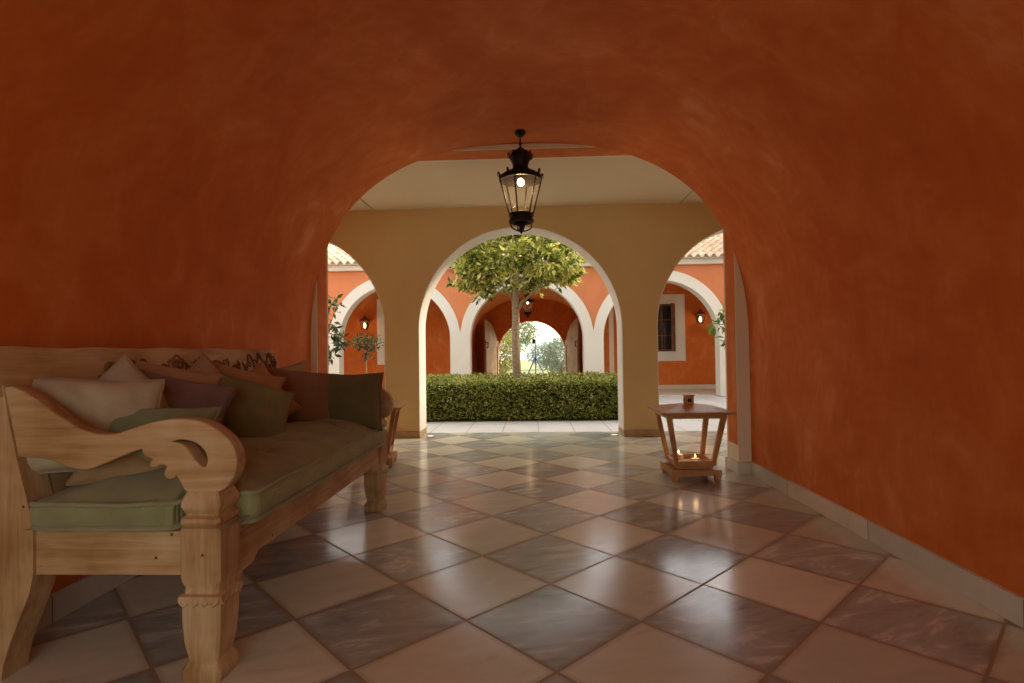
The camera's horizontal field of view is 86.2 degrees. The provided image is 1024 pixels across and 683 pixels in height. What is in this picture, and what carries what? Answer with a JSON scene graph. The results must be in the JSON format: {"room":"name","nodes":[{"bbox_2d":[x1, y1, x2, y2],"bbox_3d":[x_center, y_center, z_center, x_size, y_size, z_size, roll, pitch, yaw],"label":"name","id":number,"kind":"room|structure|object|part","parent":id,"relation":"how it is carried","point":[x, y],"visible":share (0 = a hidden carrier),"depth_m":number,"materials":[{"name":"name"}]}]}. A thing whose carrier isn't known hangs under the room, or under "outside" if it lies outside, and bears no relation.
{"room":"vaulted entrance passage","nodes":[
{"label":"vaulted entrance passage","id":0,"kind":"room"},
{"bbox_2d":[50,354,310,593],"bbox_3d":[-2.053,0.600,1.657,0.220,1.100,6.570,-1,-1,2],"label":"wall","id":1,"kind":"structure","parent":0,"point":[61,581],"depth_m":4.34,"materials":[{"name":"orange paint"}]},
{"bbox_2d":[35,575,136,632],"bbox_3d":[-1.930,1.092,1.642,0.032,0.112,6.568,-1,-1,2],"label":"baseboard","id":2,"kind":"structure","parent":1,"relation":"attached to","point":[66,600],"depth_m":2.37,"materials":[{"name":"stone"}]},
{"bbox_2d":[472,352,476,377],"bbox_3d":[-1.424,0.895,17.464,0.220,1.100,3.785,-1,-1,2],"label":"wall","id":3,"kind":"structure","parent":0,"point":[474,354],"depth_m":18.56,"materials":[{"name":"orange paint"}]},
{"bbox_2d":[0,0,1023,353],"bbox_3d":[-0.016,-1.017,1.606,4.340,2.076,6.570,-1,-1,2],"label":"ceiling","id":4,"kind":"structure","parent":0,"point":[182,174],"depth_m":2.89,"materials":[{"name":"orange paint"}]},
{"bbox_2d":[497,130,543,233],"bbox_3d":[0.074,-1.342,4.627,0.368,0.866,0.368,0,-1,-32],"label":"hanging lantern","id":5,"kind":"object","parent":4,"relation":"hanging from","point":[520,175],"visible":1,"depth_m":4.58,"materials":[{"name":"metal"}]},
{"bbox_2d":[517,174,523,185],"bbox_3d":[0.073,-1.369,4.627,0.062,0.105,0.061,-1,-1,2],"label":"bulb","id":6,"kind":"object","parent":5,"relation":"attached to","point":[520,182],"depth_m":4.61,"materials":[{"name":"white glass"}]},
{"bbox_2d":[499,146,541,186],"bbox_3d":[0.071,-1.504,4.630,0.368,0.293,0.368,-1,-1,2],"label":"hood","id":7,"kind":"object","parent":5,"relation":"attached to","point":[520,158],"depth_m":4.57,"materials":[{"name":"metal"}]},
{"bbox_2d":[0,431,1023,682],"bbox_3d":[0.124,1.240,2.700,16.400,0.200,9.450,-1,-1,2],"label":"floor","id":8,"kind":"structure","parent":0,"point":[490,557],"depth_m":2.47,"materials":[{"name":"tile"}]},
{"bbox_2d":[0,346,393,682],"bbox_3d":[-1.359,0.595,2.824,0.955,1.135,2.234,-1,-1,2],"label":"bench","id":9,"kind":"object","parent":8,"relation":"on","point":[210,562],"visible":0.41,"depth_m":1.86,"materials":[{"name":"brown wood"}]},
{"bbox_3d":[-1.741,0.650,1.909,0.241,1.000,0.100,-1,-1,2],"label":"post","id":10,"kind":"part","parent":9,"relation":"part of","materials":[{"name":"brown wood"}]},
{"bbox_3d":[-1.377,0.719,1.880,0.580,0.148,0.050,-1,-1,2],"label":"rail","id":11,"kind":"part","parent":9,"relation":"part of","materials":[{"name":"brown wood"}]},
{"bbox_3d":[-1.330,0.331,1.883,0.816,0.366,0.060,-1,-1,2],"label":"scroll arm","id":12,"kind":"part","parent":9,"relation":"part of","materials":[{"name":"brown wood"}]},
{"bbox_3d":[-1.688,0.352,2.809,0.183,0.641,2.168,-1,-1,2],"label":"panel","id":13,"kind":"part","parent":9,"relation":"part of","materials":[{"name":"brown wood"}]},
{"bbox_2d":[25,418,388,531],"bbox_3d":[-1.258,0.574,2.863,0.752,0.217,2.120,-1,-1,2],"label":"seat cushion","id":14,"kind":"object","parent":9,"relation":"on","point":[280,468],"visible":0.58,"depth_m":2.00,"materials":[{"name":"green fabric"}]},
{"bbox_2d":[26,376,164,473],"bbox_3d":[-1.575,0.309,2.056,0.452,0.378,0.217,0,-1,-30],"label":"pillow","id":15,"kind":"object","parent":14,"relation":"on","point":[97,403],"visible":0.38,"depth_m":2.02,"materials":[{"name":"beige fabric"}]},
{"bbox_2d":[66,454,166,485],"bbox_3d":[-1.415,0.438,2.035,0.352,0.210,0.161,0,-1,-18],"label":"pillow","id":16,"kind":"object","parent":14,"relation":"on","point":[131,464],"visible":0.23,"depth_m":1.95,"materials":[{"name":"brown fabric"}]},
{"bbox_2d":[98,355,169,407],"bbox_3d":[-1.605,0.303,2.257,0.202,0.499,0.511,-2,-1,42],"label":"pillow","id":17,"kind":"object","parent":14,"relation":"on","point":[124,368],"visible":0.12,"depth_m":2.28,"materials":[{"name":"beige fabric"}]},
{"bbox_2d":[109,407,221,459],"bbox_3d":[-1.383,0.379,2.099,0.448,0.283,0.209,-1,-1,-12],"label":"pillow","id":18,"kind":"object","parent":14,"relation":"on","point":[143,416],"visible":0.26,"depth_m":2.08,"materials":[{"name":"green fabric"}]},
{"bbox_2d":[135,360,223,384],"bbox_3d":[-1.612,0.267,2.581,0.484,0.400,0.183,0,-1,-41],"label":"pillow","id":19,"kind":"object","parent":14,"relation":"on","point":[199,377],"visible":0.23,"depth_m":2.60,"materials":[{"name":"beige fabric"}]},
{"bbox_2d":[139,369,236,423],"bbox_3d":[-1.502,0.322,2.417,0.510,0.435,0.251,0,-1,-24],"label":"pillow","id":20,"kind":"object","parent":14,"relation":"on","point":[178,393],"visible":0.33,"depth_m":2.42,"materials":[{"name":"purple fabric"}]},
{"bbox_2d":[188,353,219,372],"bbox_3d":[-1.587,0.306,2.821,0.185,0.494,0.499,-1,-1,27],"label":"pillow","id":21,"kind":"object","parent":14,"relation":"on","point":[203,364],"visible":0.1,"depth_m":2.84,"materials":[{"name":"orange fabric"}]},
{"bbox_2d":[198,356,285,389],"bbox_3d":[-1.517,0.308,3.009,0.549,0.463,0.207,0,-1,-34],"label":"pillow","id":22,"kind":"object","parent":14,"relation":"on","point":[276,382],"visible":0.22,"depth_m":3.04,"materials":[{"name":"fabric"}]},
{"bbox_2d":[216,372,295,437],"bbox_3d":[-1.348,0.386,2.788,0.453,0.468,0.305,0,-1,-19],"label":"pillow","id":23,"kind":"object","parent":14,"relation":"on","point":[255,410],"visible":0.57,"depth_m":2.73,"materials":[{"name":"green fabric"}]},
{"bbox_2d":[250,361,301,415],"bbox_3d":[-1.473,0.355,3.166,0.194,0.486,0.494,-2,-1,36],"label":"pillow","id":24,"kind":"object","parent":14,"relation":"on","point":[260,368],"visible":0.15,"depth_m":3.24,"materials":[{"name":"fabric"}]},
{"bbox_2d":[249,360,307,371],"bbox_3d":[-1.457,0.324,3.535,0.175,0.403,0.428,-2,-2,44],"label":"pillow","id":25,"kind":"object","parent":14,"relation":"on","point":[301,366],"visible":0.05,"depth_m":3.60,"materials":[{"name":"beige fabric"}]},
{"bbox_2d":[265,366,339,422],"bbox_3d":[-1.346,0.370,3.451,0.467,0.437,0.271,-1,-1,-6],"label":"pillow","id":26,"kind":"object","parent":14,"relation":"on","point":[311,389],"visible":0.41,"depth_m":3.40,"materials":[{"name":"brown fabric"}]},
{"bbox_2d":[328,372,383,430],"bbox_3d":[-1.070,0.392,3.539,0.468,0.375,0.212,-1,-1,-5],"label":"pillow","id":27,"kind":"object","parent":14,"relation":"on","point":[352,398],"visible":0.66,"depth_m":3.47,"materials":[{"name":"green fabric"}]},
{"bbox_3d":[-1.037,0.823,1.886,0.148,0.634,0.148,-1,-1,2],"label":"leg","id":28,"kind":"part","parent":9,"relation":"part of","materials":[{"name":"brown wood"}]},
{"bbox_3d":[-0.980,0.778,2.865,0.050,0.250,1.875,-1,-1,2],"label":"rail","id":29,"kind":"part","parent":9,"relation":"part of","materials":[{"name":"brown wood"}]},
{"bbox_3d":[-0.959,0.860,3.843,0.148,0.634,0.148,-1,-1,2],"label":"leg","id":30,"kind":"part","parent":9,"relation":"part of","materials":[{"name":"brown wood"}]},
{"bbox_3d":[-1.250,0.369,3.888,0.816,0.366,0.060,-1,-1,2],"label":"scroll arm","id":31,"kind":"part","parent":9,"relation":"part of","materials":[{"name":"brown wood"}]},
{"bbox_2d":[386,401,406,467],"bbox_3d":[-1.361,0.860,5.383,0.590,0.704,0.590,-1,-1,-6],"label":"lantern","id":32,"kind":"object","parent":8,"relation":"on","point":[391,454],"visible":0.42,"depth_m":5.22,"materials":[{"name":"brown wood"}]},
{"bbox_2d":[387,445,393,456],"bbox_3d":[-1.359,1.078,5.379,0.348,0.068,0.348,-1,-1,-6],"label":"tray","id":33,"kind":"object","parent":32,"relation":"on","point":[390,452],"depth_m":5.32,"materials":[{"name":"brown wood"}]},
{"bbox_3d":[-1.156,0.858,5.212,0.150,0.395,0.059,-2,-1,36],"label":"post","id":34,"kind":"part","parent":32,"relation":"part of","materials":[{"name":"brown wood"}]},
{"bbox_3d":[-1.190,0.866,5.588,0.059,0.395,0.150,-2,-1,36],"label":"post","id":35,"kind":"part","parent":32,"relation":"part of","materials":[{"name":"brown wood"}]},
{"bbox_2d":[647,394,735,481],"bbox_3d":[1.520,0.808,4.694,0.590,0.704,0.590,-1,-1,2],"label":"lantern","id":36,"kind":"object","parent":8,"relation":"on","point":[688,409],"visible":1,"depth_m":4.51,"materials":[{"name":"brown wood"}]},
{"bbox_3d":[1.341,0.819,4.892,0.150,0.395,0.059,-2,-2,44],"label":"post","id":37,"kind":"part","parent":36,"relation":"part of","materials":[{"name":"brown wood"}]},
{"bbox_3d":[1.326,0.811,4.511,0.150,0.395,0.059,0,-1,-39],"label":"post","id":38,"kind":"part","parent":36,"relation":"part of","materials":[{"name":"brown wood"}]},
{"bbox_2d":[678,450,682,460],"bbox_3d":[1.439,0.980,4.724,0.076,0.093,0.076,-1,-1,2],"label":"candle","id":39,"kind":"object","parent":36,"relation":"in","point":[680,456],"visible":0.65,"depth_m":4.69,"materials":[{"name":"beige wax"}]},
{"bbox_2d":[665,453,716,468],"bbox_3d":[1.523,1.026,4.690,0.348,0.068,0.348,-1,-1,2],"label":"tray","id":40,"kind":"object","parent":36,"relation":"on","point":[706,462],"depth_m":4.54,"materials":[{"name":"brown wood"}]},
{"bbox_3d":[1.518,0.617,4.698,0.484,0.035,0.484,-1,-1,2],"label":"frame","id":41,"kind":"part","parent":36,"relation":"part of","materials":[{"name":"brown wood"}]},
{"bbox_2d":[691,455,699,460],"bbox_3d":[1.550,0.987,4.630,0.076,0.073,0.076,-1,-1,2],"label":"candle","id":42,"kind":"object","parent":36,"relation":"in","point":[695,458],"visible":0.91,"depth_m":4.61,"materials":[{"name":"beige wax"}]},
{"bbox_3d":[1.715,0.813,4.877,0.150,0.395,0.059,0,-1,-39],"label":"post","id":43,"kind":"part","parent":36,"relation":"part of","materials":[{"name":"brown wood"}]},
{"bbox_3d":[1.700,0.806,4.496,0.150,0.395,0.059,-2,-2,44],"label":"post","id":44,"kind":"part","parent":36,"relation":"part of","materials":[{"name":"brown wood"}]},
{"bbox_2d":[472,287,574,351],"bbox_3d":[0.613,-0.722,17.413,4.340,2.076,3.785,-1,-1,2],"label":"ceiling","id":45,"kind":"structure","parent":0,"point":[501,298],"depth_m":18.11,"materials":[{"name":"orange paint"}]},
{"bbox_2d":[521,293,533,317],"bbox_3d":[0.457,-1.126,16.019,0.368,0.866,0.368,0,-1,-32],"label":"hanging lantern","id":46,"kind":"object","parent":45,"relation":"hanging from","point":[529,300],"visible":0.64,"depth_m":15.94,"materials":[{"name":"metal"}]},
{"bbox_2d":[524,293,533,302],"bbox_3d":[0.455,-1.288,16.021,0.368,0.293,0.368,-1,-1,2],"label":"hood","id":47,"kind":"object","parent":46,"relation":"attached to","point":[529,300],"depth_m":15.94,"materials":[{"name":"metal"}]},
{"bbox_2d":[328,233,722,264],"bbox_3d":[0.545,-2.587,14.721,17.200,1.526,4.120,-1,-1,2],"label":"roof","id":48,"kind":"structure","parent":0,"point":[712,245],"depth_m":13.46,"materials":[{"name":"tile"}]},
{"bbox_2d":[328,264,723,330],"bbox_3d":[0.514,-0.206,13.086,16.400,3.080,0.300,-1,-1,2],"label":"wall","id":49,"kind":"structure","parent":0,"point":[593,291],"depth_m":12.91,"materials":[{"name":"orange paint"}]},
{"bbox_2d":[328,254,722,271],"bbox_3d":[0.488,-1.852,13.018,16.800,0.210,0.500,-1,-1,2],"label":"trim","id":50,"kind":"structure","parent":49,"relation":"attached to","point":[713,259],"depth_m":12.79,"materials":[{"name":"white paint"}]},
{"bbox_2d":[328,271,725,395],"bbox_3d":[0.344,-0.151,12.939,15.750,2.970,0.045,-1,-1,2],"label":"trim","id":51,"kind":"structure","parent":49,"relation":"attached to","point":[593,339],"depth_m":12.89,"materials":[{"name":"white paint"}]},
{"bbox_2d":[330,202,722,431],"bbox_3d":[0.281,-0.270,7.211,16.400,2.990,0.420,-1,-1,2],"label":"wall","id":52,"kind":"structure","parent":0,"point":[638,247],"depth_m":7.01,"materials":[{"name":"beige paint"}]},
{"bbox_2d":[386,425,659,437],"bbox_3d":[1.648,1.162,7.127,12.654,0.085,0.445,-1,-1,2],"label":"baseboard","id":53,"kind":"structure","parent":52,"relation":"attached to","point":[626,433],"depth_m":6.91,"materials":[{"name":"beige stone"}]},
{"bbox_2d":[329,227,722,433],"bbox_3d":[0.107,-0.123,7.216,14.820,2.700,0.428,-1,-1,2],"label":"trim","id":54,"kind":"structure","parent":52,"relation":"attached to","point":[468,245],"depth_m":7.17,"materials":[{"name":"white paint"}]},
{"bbox_2d":[349,156,703,210],"bbox_3d":[0.223,-1.896,6.318,16.400,0.293,2.270,-1,-1,2],"label":"ceiling","id":55,"kind":"structure","parent":0,"point":[597,180],"depth_m":6.18,"materials":[{"name":"paint"}]},
{"bbox_2d":[344,283,715,387],"bbox_3d":[0.615,-0.119,15.603,16.400,3.000,0.220,-1,-1,2],"label":"wall","id":56,"kind":"structure","parent":0,"point":[698,368],"depth_m":15.41,"materials":[{"name":"orange paint"}]},
{"bbox_2d":[359,316,369,329],"bbox_3d":[-4.178,-0.538,15.541,0.260,0.395,0.300,-1,-1,2],"label":"wall lamp","id":57,"kind":"object","parent":56,"relation":"attached to","point":[364,319],"visible":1,"depth_m":15.49,"materials":[{"name":"metal"}]},
{"bbox_2d":[359,316,369,321],"bbox_3d":[-4.180,-0.651,15.523,0.260,0.170,0.260,-1,-1,2],"label":"hood","id":58,"kind":"object","parent":57,"relation":"attached to","point":[364,319],"depth_m":15.47,"materials":[{"name":"black metal"}]},
{"bbox_2d":[377,299,384,364],"bbox_3d":[-3.218,-0.282,15.543,1.290,1.880,0.391,-1,-1,2],"label":"window","id":59,"kind":"structure","parent":56,"relation":"in","point":[380,321],"depth_m":15.64,"materials":[{"name":"white paint"}]},
{"bbox_2d":[450,307,613,373],"bbox_3d":[0.545,-0.099,15.475,4.630,2.957,0.040,-1,-1,2],"label":"trim","id":60,"kind":"structure","parent":56,"relation":"attached to","point":[611,324],"depth_m":15.37,"materials":[{"name":"beige paint"}]},
{"bbox_2d":[384,384,715,395],"bbox_3d":[0.586,1.309,14.361,16.400,0.122,2.210,-1,-1,2],"label":"baseboard","id":61,"kind":"structure","parent":56,"relation":"attached to","point":[708,389],"depth_m":14.72,"materials":[{"name":"stone"}]},
{"bbox_2d":[658,294,685,360],"bbox_3d":[4.210,-0.388,15.256,1.260,1.880,0.378,-1,-1,2],"label":"window","id":62,"kind":"structure","parent":56,"relation":"in","point":[671,314],"depth_m":15.32,"materials":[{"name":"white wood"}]},
{"bbox_3d":[4.217,-0.386,15.414,0.610,1.220,0.006,-1,-1,2],"label":"pane","id":63,"kind":"part","parent":62,"relation":"part of","materials":[{"name":"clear glass"}]},
{"bbox_3d":[4.217,-0.385,15.415,0.720,1.337,0.060,-1,-1,2],"label":"frame","id":64,"kind":"part","parent":62,"relation":"part of","materials":[{"name":"brown wood"}]},
{"bbox_2d":[671,303,675,350],"bbox_3d":[4.486,-0.394,15.202,0.040,1.330,0.310,-1,-1,30],"label":"shutter","id":65,"kind":"object","parent":62,"relation":"attached to","point":[673,305],"depth_m":15.21,"materials":[{"name":"brown wood"}]},
{"bbox_2d":[694,309,705,322],"bbox_3d":[5.213,-0.702,15.171,0.260,0.395,0.300,-1,-1,2],"label":"wall lamp","id":66,"kind":"object","parent":56,"relation":"attached to","point":[699,319],"visible":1,"depth_m":15.11,"materials":[{"name":"metal"}]},
{"bbox_2d":[694,309,705,315],"bbox_3d":[5.211,-0.815,15.153,0.260,0.170,0.260,-1,-1,2],"label":"hood","id":67,"kind":"object","parent":66,"relation":"attached to","point":[700,312],"depth_m":15.07,"materials":[{"name":"black metal"}]},
{"bbox_2d":[477,299,582,377],"bbox_3d":[0.702,-0.146,19.454,4.300,3.200,0.320,-1,-1,2],"label":"wall","id":68,"kind":"structure","parent":0,"point":[556,315],"depth_m":19.31,"materials":[{"name":"orange paint"}]},
{"bbox_2d":[484,320,498,376],"bbox_3d":[-0.664,0.364,18.736,0.136,2.170,1.180,-1,-1,20],"label":"door","id":69,"kind":"structure","parent":68,"relation":"in","point":[491,345],"depth_m":18.61,"materials":[{"name":"brown wood"}]},
{"bbox_3d":[-0.666,0.709,18.726,0.025,1.460,1.130,-1,-1,20],"label":"rail","id":70,"kind":"part","parent":69,"relation":"part of","materials":[{"name":"brown wood"}]},
{"bbox_2d":[565,318,579,376],"bbox_3d":[2.010,0.326,18.630,0.136,2.170,1.180,0,-1,-16],"label":"door","id":71,"kind":"structure","parent":68,"relation":"in","point":[572,345],"depth_m":18.48,"materials":[{"name":"brown wood"}]},
{"bbox_3d":[2.021,0.670,18.620,0.025,1.460,1.130,0,-1,-16],"label":"rail","id":72,"kind":"part","parent":71,"relation":"part of","materials":[{"name":"brown wood"}]},
{"bbox_2d":[426,395,726,432],"bbox_3d":[0.476,1.412,11.541,19.000,0.188,8.250,-1,-1,2],"label":"paving","id":73,"kind":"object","parent":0,"point":[715,400],"depth_m":8.20,"materials":[{"name":"stone"}]},
{"bbox_2d":[328,294,353,364],"bbox_3d":[-3.407,0.249,9.627,1.318,2.169,0.879,-1,-1,2],"label":"shrub","id":74,"kind":"object","parent":73,"relation":"on","point":[336,338],"visible":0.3,"depth_m":9.58,"materials":[{"name":"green plant"}]},
{"bbox_2d":[352,333,383,373],"bbox_3d":[-3.000,0.585,11.398,0.717,1.553,0.481,-1,-1,2],"label":"shrub","id":75,"kind":"object","parent":73,"relation":"on","point":[365,340],"visible":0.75,"depth_m":11.37,"materials":[{"name":"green plant"}]},
{"bbox_2d":[452,419,610,420],"bbox_3d":[0.189,1.295,10.023,3.450,0.030,2.410,-1,-1,2],"label":"planting bed","id":76,"kind":"object","parent":73,"relation":"on","point":[569,419],"visible":0.07,"depth_m":8.84,"materials":[{"name":"soil"}]},
{"bbox_2d":[446,235,588,382],"bbox_3d":[0.104,-0.577,10.107,2.726,3.781,2.545,-1,-1,2],"label":"tree","id":77,"kind":"object","parent":76,"relation":"on","point":[520,255],"visible":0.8,"depth_m":9.52,"materials":[{"name":"green plant"}]},
{"bbox_2d":[426,369,617,420],"bbox_3d":[0.187,0.931,10.000,3.803,0.744,2.810,-1,-1,2],"label":"box hedge","id":78,"kind":"object","parent":76,"relation":"on","point":[449,397],"visible":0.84,"depth_m":8.74,"materials":[{"name":"green plant"}]},
{"bbox_2d":[706,304,724,348],"bbox_3d":[4.022,0.196,9.464,1.377,2.068,0.857,-1,-1,2],"label":"shrub","id":79,"kind":"object","parent":73,"relation":"on","point":[711,329],"visible":0.09,"depth_m":9.43,"materials":[{"name":"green plant"}]},
{"bbox_2d":[749,343,1023,596],"bbox_3d":[2.063,0.541,1.494,0.220,1.100,6.570,-1,-1,2],"label":"wall","id":80,"kind":"structure","parent":0,"point":[924,443],"depth_m":2.73,"materials":[{"name":"orange paint"}]},
{"bbox_2d":[749,461,1023,628],"bbox_3d":[1.954,1.036,1.488,0.032,0.112,6.568,-1,-1,2],"label":"baseboard","id":81,"kind":"structure","parent":80,"relation":"attached to","point":[1000,600],"depth_m":2.71,"materials":[{"name":"stone"}]},
{"bbox_3d":[0.192,-0.416,5.015,16.400,3.200,0.220,-1,-1,2],"label":"wall","id":82,"kind":"structure","parent":0,"visible":0},
{"bbox_2d":[311,143,751,473],"bbox_3d":[0.101,-0.440,5.019,4.432,3.250,0.320,-1,-1,2],"label":"trim","id":83,"kind":"structure","parent":82,"relation":"attached to","point":[738,457],"depth_m":4.93,"materials":[{"name":"beige paint"}]},
{"label":"outside","id":84,"kind":"structure","parent":0,"visible":0},
{"bbox_2d":[500,340,563,347],"bbox_3d":[18.558,-0.027,469.716,600.000,11.772,180.000,-1,-1,2],"label":"hills","id":85,"kind":"structure","parent":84,"point":[537,343],"depth_m":406.77,"materials":[{"name":"white"}]},
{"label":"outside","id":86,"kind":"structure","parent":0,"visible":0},
{"bbox_2d":[499,354,558,359],"bbox_3d":[9.855,6.131,247.232,520.000,0.350,345.000,-1,-1,2],"label":"lake","id":87,"kind":"structure","parent":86,"point":[521,355],"depth_m":152.98,"materials":[{"name":"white liquid"}]},
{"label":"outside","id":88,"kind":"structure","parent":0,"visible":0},
{"bbox_2d":[501,360,564,377],"bbox_3d":[1.899,2.138,47.280,120.000,0.270,55.300,-1,-1,2],"label":"lawn","id":89,"kind":"structure","parent":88,"point":[525,365],"depth_m":36.38,"materials":[{"name":"green plant"}]},
{"bbox_2d":[499,331,524,376],"bbox_3d":[-0.584,0.440,24.019,2.169,2.506,2.182,-1,-1,26],"label":"bush","id":90,"kind":"object","parent":89,"relation":"on","point":[503,348],"visible":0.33,"depth_m":23.67,"materials":[{"name":"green plant"}]},
{"bbox_2d":[504,321,539,351],"bbox_3d":[0.325,-0.074,31.075,2.612,3.578,2.540,-1,-1,2],"label":"tree","id":91,"kind":"object","parent":89,"relation":"on","point":[523,336],"visible":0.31,"depth_m":30.64,"materials":[{"name":"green plant"}]},
{"bbox_2d":[527,339,543,375],"bbox_3d":[0.965,0.727,22.394,0.898,1.639,0.782,-1,-1,2],"label":"tripod","id":92,"kind":"object","parent":89,"relation":"on","point":[533,340],"visible":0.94,"depth_m":22.21,"materials":[{"name":"blue metal"}]},
{"bbox_2d":[522,341,564,366],"bbox_3d":[2.117,0.840,33.896,2.781,1.818,2.636,0,-1,-16],"label":"tree","id":93,"kind":"object","parent":89,"relation":"on","point":[532,353],"visible":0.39,"depth_m":33.63,"materials":[{"name":"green plant"}]},
{"bbox_2d":[539,336,564,375],"bbox_3d":[2.289,0.646,24.920,2.248,1.949,2.109,-2,-1,36],"label":"tree","id":94,"kind":"object","parent":89,"relation":"on","point":[559,365],"visible":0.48,"depth_m":24.61,"materials":[{"name":"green plant"}]}
]}

